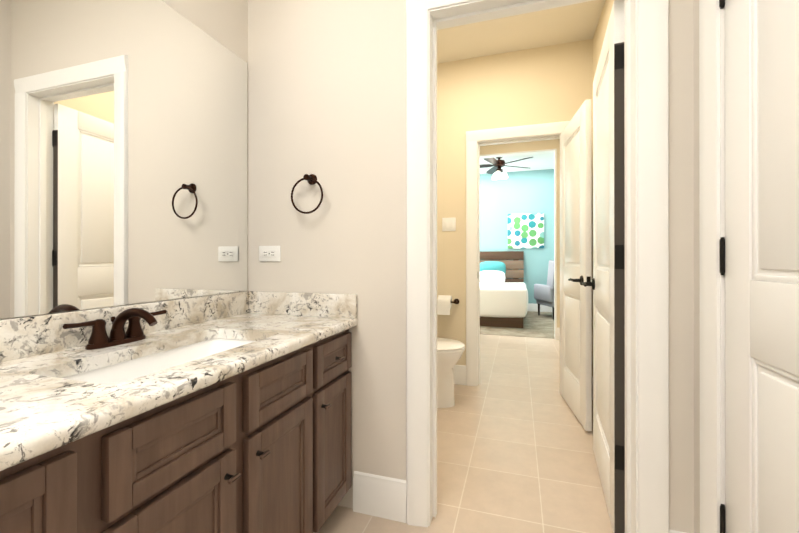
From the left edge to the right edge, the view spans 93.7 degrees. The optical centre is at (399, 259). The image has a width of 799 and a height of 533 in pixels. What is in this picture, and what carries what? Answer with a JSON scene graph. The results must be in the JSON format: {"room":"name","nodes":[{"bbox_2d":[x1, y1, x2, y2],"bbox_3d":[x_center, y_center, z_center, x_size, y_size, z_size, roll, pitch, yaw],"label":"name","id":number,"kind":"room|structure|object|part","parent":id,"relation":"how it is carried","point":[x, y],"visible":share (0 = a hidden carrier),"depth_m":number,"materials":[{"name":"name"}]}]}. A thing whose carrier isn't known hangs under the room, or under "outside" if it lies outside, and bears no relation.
{"room":"bathroom","nodes":[
{"label":"bathroom","id":0,"kind":"room"},
{"bbox_2d":[0,0,247,319],"bbox_3d":[-1.181,-0.318,0.458,0.120,2.750,2.990,0,0,18],"label":"wall","id":1,"kind":"structure","parent":0,"point":[224,23],"depth_m":1.61,"materials":[{"name":"beige paint"}]},
{"bbox_2d":[0,0,246,318],"bbox_3d":[-1.034,-0.383,0.709,0.005,1.056,2.158,0,0,18],"label":"mirror","id":2,"kind":"object","parent":1,"relation":"attached to","point":[123,152],"visible":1,"depth_m":1.17,"materials":[{"name":"clear glass"}]},
{"bbox_2d":[0,291,247,362],"bbox_3d":[-1.024,0.197,0.710,0.020,0.100,2.168,0,0,18],"label":"backsplash","id":3,"kind":"structure","parent":1,"relation":"attached to","point":[28,337],"depth_m":1.07,"materials":[{"name":"white stone"}]},
{"bbox_2d":[313,334,612,532],"bbox_3d":[0.439,1.089,1.894,2.600,0.060,6.910,0,0,18],"label":"floor","id":4,"kind":"structure","parent":0,"point":[515,452],"depth_m":1.98,"materials":[{"name":"beige tile"}]},
{"bbox_2d":[0,315,357,532],"bbox_3d":[-0.764,0.669,0.627,0.565,0.775,2.168,0,0,18],"label":"bathroom vanity","id":5,"kind":"object","parent":4,"relation":"on","point":[226,413],"depth_m":0.90,"materials":[{"name":"brown wood"}]},
{"bbox_2d":[63,308,166,349],"bbox_3d":[-0.770,0.194,1.082,0.174,0.107,0.289,0,0,18],"label":"faucet","id":6,"kind":"object","parent":5,"relation":"on","point":[134,338],"depth_m":1.08,"materials":[{"name":"brown metal"}]},
{"bbox_2d":[0,315,357,462],"bbox_3d":[-0.555,0.264,0.561,0.110,0.035,2.168,0,0,18],"label":"countertop","id":7,"kind":"structure","parent":5,"relation":"on","point":[32,429],"depth_m":0.70,"materials":[{"name":"white stone"}]},
{"bbox_2d":[63,338,254,383],"bbox_3d":[-0.609,0.355,1.039,0.348,0.142,0.623,0,0,18],"label":"sink","id":8,"kind":"object","parent":7,"relation":"in","point":[123,369],"depth_m":1.11,"materials":[{"name":"white ceramic"}]},
{"bbox_2d":[437,337,464,407],"bbox_3d":[0.117,0.657,2.809,0.742,0.805,0.460,0,0,18],"label":"toilet","id":9,"kind":"object","parent":4,"relation":"on","point":[449,353],"visible":0.17,"depth_m":2.67,"materials":[{"name":"white ceramic"}]},
{"bbox_2d":[248,0,693,532],"bbox_3d":[0.144,-0.317,1.543,1.750,2.750,0.120,0,0,18],"label":"wall","id":10,"kind":"structure","parent":0,"point":[327,93],"depth_m":1.58,"materials":[{"name":"beige paint"}]},
{"bbox_2d":[259,246,280,261],"bbox_3d":[-0.593,-0.025,1.708,0.116,0.072,0.008,0,0,18],"label":"electrical outlet plate","id":11,"kind":"object","parent":10,"relation":"attached to","point":[269,253],"visible":1,"depth_m":1.71,"materials":[{"name":"white plastic"}]},
{"bbox_2d":[248,291,356,318],"bbox_3d":[-0.435,0.198,1.650,0.535,0.100,0.020,0,0,18],"label":"backsplash","id":12,"kind":"structure","parent":10,"relation":"attached to","point":[314,305],"depth_m":1.63,"materials":[{"name":"white stone"}]},
{"bbox_2d":[291,174,322,213],"bbox_3d":[-0.391,-0.284,1.619,0.157,0.180,0.056,0,0,18],"label":"towel ring","id":13,"kind":"object","parent":10,"relation":"attached to","point":[311,179],"visible":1,"depth_m":1.60,"materials":[{"name":"brown metal"}]},
{"bbox_2d":[353,471,405,522],"bbox_3d":[-0.082,0.977,1.543,0.233,0.162,0.015,0,0,18],"label":"baseboard","id":14,"kind":"structure","parent":10,"relation":"attached to","point":[379,496],"depth_m":1.54,"materials":[{"name":"white wood"}]},
{"bbox_2d":[406,0,668,532],"bbox_3d":[0.476,-0.009,1.428,0.901,2.134,0.144,0,0,18],"label":"door frame","id":15,"kind":"structure","parent":10,"relation":"attached to","point":[653,224],"depth_m":1.32,"materials":[{"name":"white wood"}]},
{"bbox_2d":[582,0,624,532],"bbox_3d":[0.950,0.037,1.724,0.160,2.019,0.715,0,0,22],"label":"door","id":16,"kind":"structure","parent":10,"relation":"in","point":[607,283],"depth_m":1.49,"materials":[{"name":"white wood"}]},
{"bbox_2d":[669,529,685,532],"bbox_3d":[0.923,0.977,1.224,0.073,0.162,0.015,0,0,18],"label":"baseboard","id":17,"kind":"structure","parent":10,"relation":"attached to","point":[672,531],"depth_m":1.23,"materials":[{"name":"white wood"}]},
{"bbox_2d":[437,39,592,375],"bbox_3d":[0.704,-0.315,3.181,1.910,2.750,0.120,0,0,18],"label":"wall","id":18,"kind":"structure","parent":0,"point":[455,101],"depth_m":3.13,"materials":[{"name":"beige paint"}]},
{"bbox_2d":[437,295,458,314],"bbox_3d":[0.404,0.382,3.144,0.179,0.156,0.127,0,0,18],"label":"toilet paper holder","id":19,"kind":"object","parent":18,"relation":"attached to","point":[444,304],"visible":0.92,"depth_m":3.10,"materials":[{"name":"white paper"}]},
{"bbox_2d":[442,217,455,230],"bbox_3d":[0.422,-0.297,3.201,0.116,0.116,0.010,0,0,18],"label":"switch plate","id":20,"kind":"object","parent":18,"relation":"attached to","point":[448,224],"visible":1,"depth_m":3.20,"materials":[{"name":"white plastic"}]},
{"bbox_2d":[453,365,465,384],"bbox_3d":[0.224,0.979,3.260,0.706,0.162,0.015,0,0,18],"label":"baseboard","id":21,"kind":"structure","parent":18,"relation":"attached to","point":[459,371],"depth_m":3.16,"materials":[{"name":"white wood"}]},
{"bbox_2d":[466,121,569,385],"bbox_3d":[0.988,-0.007,3.081,0.858,2.134,0.144,0,0,18],"label":"door frame","id":22,"kind":"structure","parent":18,"relation":"attached to","point":[473,138],"depth_m":3.13,"materials":[{"name":"white wood"}]},
{"bbox_2d":[560,99,591,430],"bbox_3d":[1.211,0.038,2.606,0.160,2.019,0.672,0,0,11],"label":"door","id":23,"kind":"structure","parent":18,"relation":"in","point":[575,262],"depth_m":2.46,"materials":[{"name":"white wood"}]},
{"bbox_2d":[480,169,553,303],"bbox_3d":[1.931,-0.369,7.932,4.440,2.870,0.120,0,0,18],"label":"wall","id":24,"kind":"structure","parent":0,"point":[522,192],"depth_m":7.68,"materials":[{"name":"blue paint"}]},
{"bbox_2d":[508,213,543,248],"bbox_3d":[2.575,-0.574,7.646,0.700,0.710,0.033,0,0,18],"label":"canvas art","id":25,"kind":"object","parent":24,"relation":"attached to","point":[525,230],"visible":1,"depth_m":7.63},
{"bbox_2d":[528,303,551,311],"bbox_3d":[1.911,0.985,7.866,4.200,0.162,0.015,0,0,18],"label":"baseboard","id":26,"kind":"structure","parent":24,"relation":"attached to","point":[534,307],"depth_m":7.58,"materials":[{"name":"white wood"}]},
{"bbox_2d":[480,153,553,173],"bbox_3d":[1.539,-1.845,6.694,4.400,0.080,2.780,0,0,18],"label":"ceiling","id":27,"kind":"structure","parent":0,"point":[545,161],"depth_m":7.07,"materials":[{"name":"white paint"}]},
{"bbox_2d":[480,157,532,179],"bbox_3d":[1.685,-1.606,6.525,1.200,0.400,1.236,0,0,18],"label":"ceiling fan","id":28,"kind":"object","parent":27,"relation":"hanging from","point":[498,164],"visible":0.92,"depth_m":6.47,"materials":[{"name":"brown metal"}]},
{"bbox_2d":[480,311,554,338],"bbox_3d":[1.530,1.093,6.662,4.400,0.064,2.840,0,0,18],"label":"floor carpet","id":29,"kind":"object","parent":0,"point":[536,325],"depth_m":5.72,"materials":[{"name":"grey carpet"}]},
{"bbox_2d":[480,251,527,327],"bbox_3d":[1.529,0.453,6.867,1.557,1.224,2.111,0,0,18],"label":"bed","id":30,"kind":"object","parent":29,"relation":"on","point":[503,300],"visible":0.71,"depth_m":5.87,"materials":[{"name":"white fabric"}]},
{"bbox_3d":[1.829,0.454,7.840,1.460,1.224,0.075,0,0,18],"label":"headboard","id":31,"kind":"part","parent":30,"relation":"part of","materials":[{"name":"brown wood"}]},
{"bbox_2d":[480,282,527,317],"bbox_3d":[1.439,0.675,6.581,1.557,0.479,1.511,0,0,18],"label":"duvet","id":32,"kind":"object","parent":30,"relation":"on","point":[497,300],"depth_m":5.77,"materials":[{"name":"white fabric"}]},
{"bbox_2d":[534,260,553,319],"bbox_3d":[2.965,0.519,6.792,0.760,1.092,0.761,0,0,-7],"label":"armchair","id":33,"kind":"object","parent":29,"relation":"on","point":[543,294],"visible":0.29,"depth_m":6.61,"materials":[{"name":"grey fabric"}]},
{"bbox_2d":[480,139,559,327],"bbox_3d":[2.045,-0.373,5.011,2.220,2.870,0.120,0,0,18],"label":"wall","id":34,"kind":"structure","parent":0,"point":[520,147],"depth_m":4.96,"materials":[{"name":"beige paint"}]},
{"bbox_2d":[557,327,559,339],"bbox_3d":[2.258,0.981,4.871,0.390,0.162,0.015,0,0,18],"label":"baseboard","id":35,"kind":"structure","parent":34,"relation":"attached to","point":[558,333],"depth_m":4.92,"materials":[{"name":"white wood"}]},
{"bbox_2d":[437,0,605,63],"bbox_3d":[0.448,-1.731,1.926,2.600,0.080,6.970,0,0,18],"label":"ceiling","id":36,"kind":"structure","parent":0,"point":[560,25],"depth_m":2.79,"materials":[{"name":"paint"}]},
{"bbox_2d":[593,0,699,532],"bbox_3d":[1.254,-0.316,1.952,0.120,2.750,1.890,0,0,18],"label":"wall","id":37,"kind":"structure","parent":0,"point":[696,304],"depth_m":1.20,"materials":[{"name":"beige paint"}]},
{"bbox_3d":[0.446,-0.320,-0.598,0.120,2.750,1.960,0,0,18],"label":"wall","id":38,"kind":"structure","parent":0,"visible":0},
{"bbox_2d":[699,0,724,532],"bbox_3d":[0.831,-0.010,0.701,0.111,2.134,0.898,0,0,18],"label":"door frame","id":39,"kind":"structure","parent":38,"relation":"attached to","point":[709,126],"depth_m":1.08,"materials":[{"name":"white wood"}]},
{"bbox_2d":[719,0,798,532],"bbox_3d":[0.819,0.036,0.709,0.160,2.019,0.710,0,0,18],"label":"door","id":40,"kind":"structure","parent":38,"relation":"in","point":[759,255],"depth_m":0.89,"materials":[{"name":"white wood"}]},
{"bbox_3d":[0.043,-0.372,5.646,1.980,2.870,0.120,0,0,18],"label":"wall","id":41,"kind":"structure","parent":0,"visible":0},
{"bbox_2d":[480,149,556,339],"bbox_3d":[1.539,-0.197,5.171,1.160,2.520,0.126,0,0,18],"label":"door frame","id":42,"kind":"structure","parent":41,"relation":"attached to","point":[554,151],"depth_m":5.01,"materials":[{"name":"white wood"}]}
]}

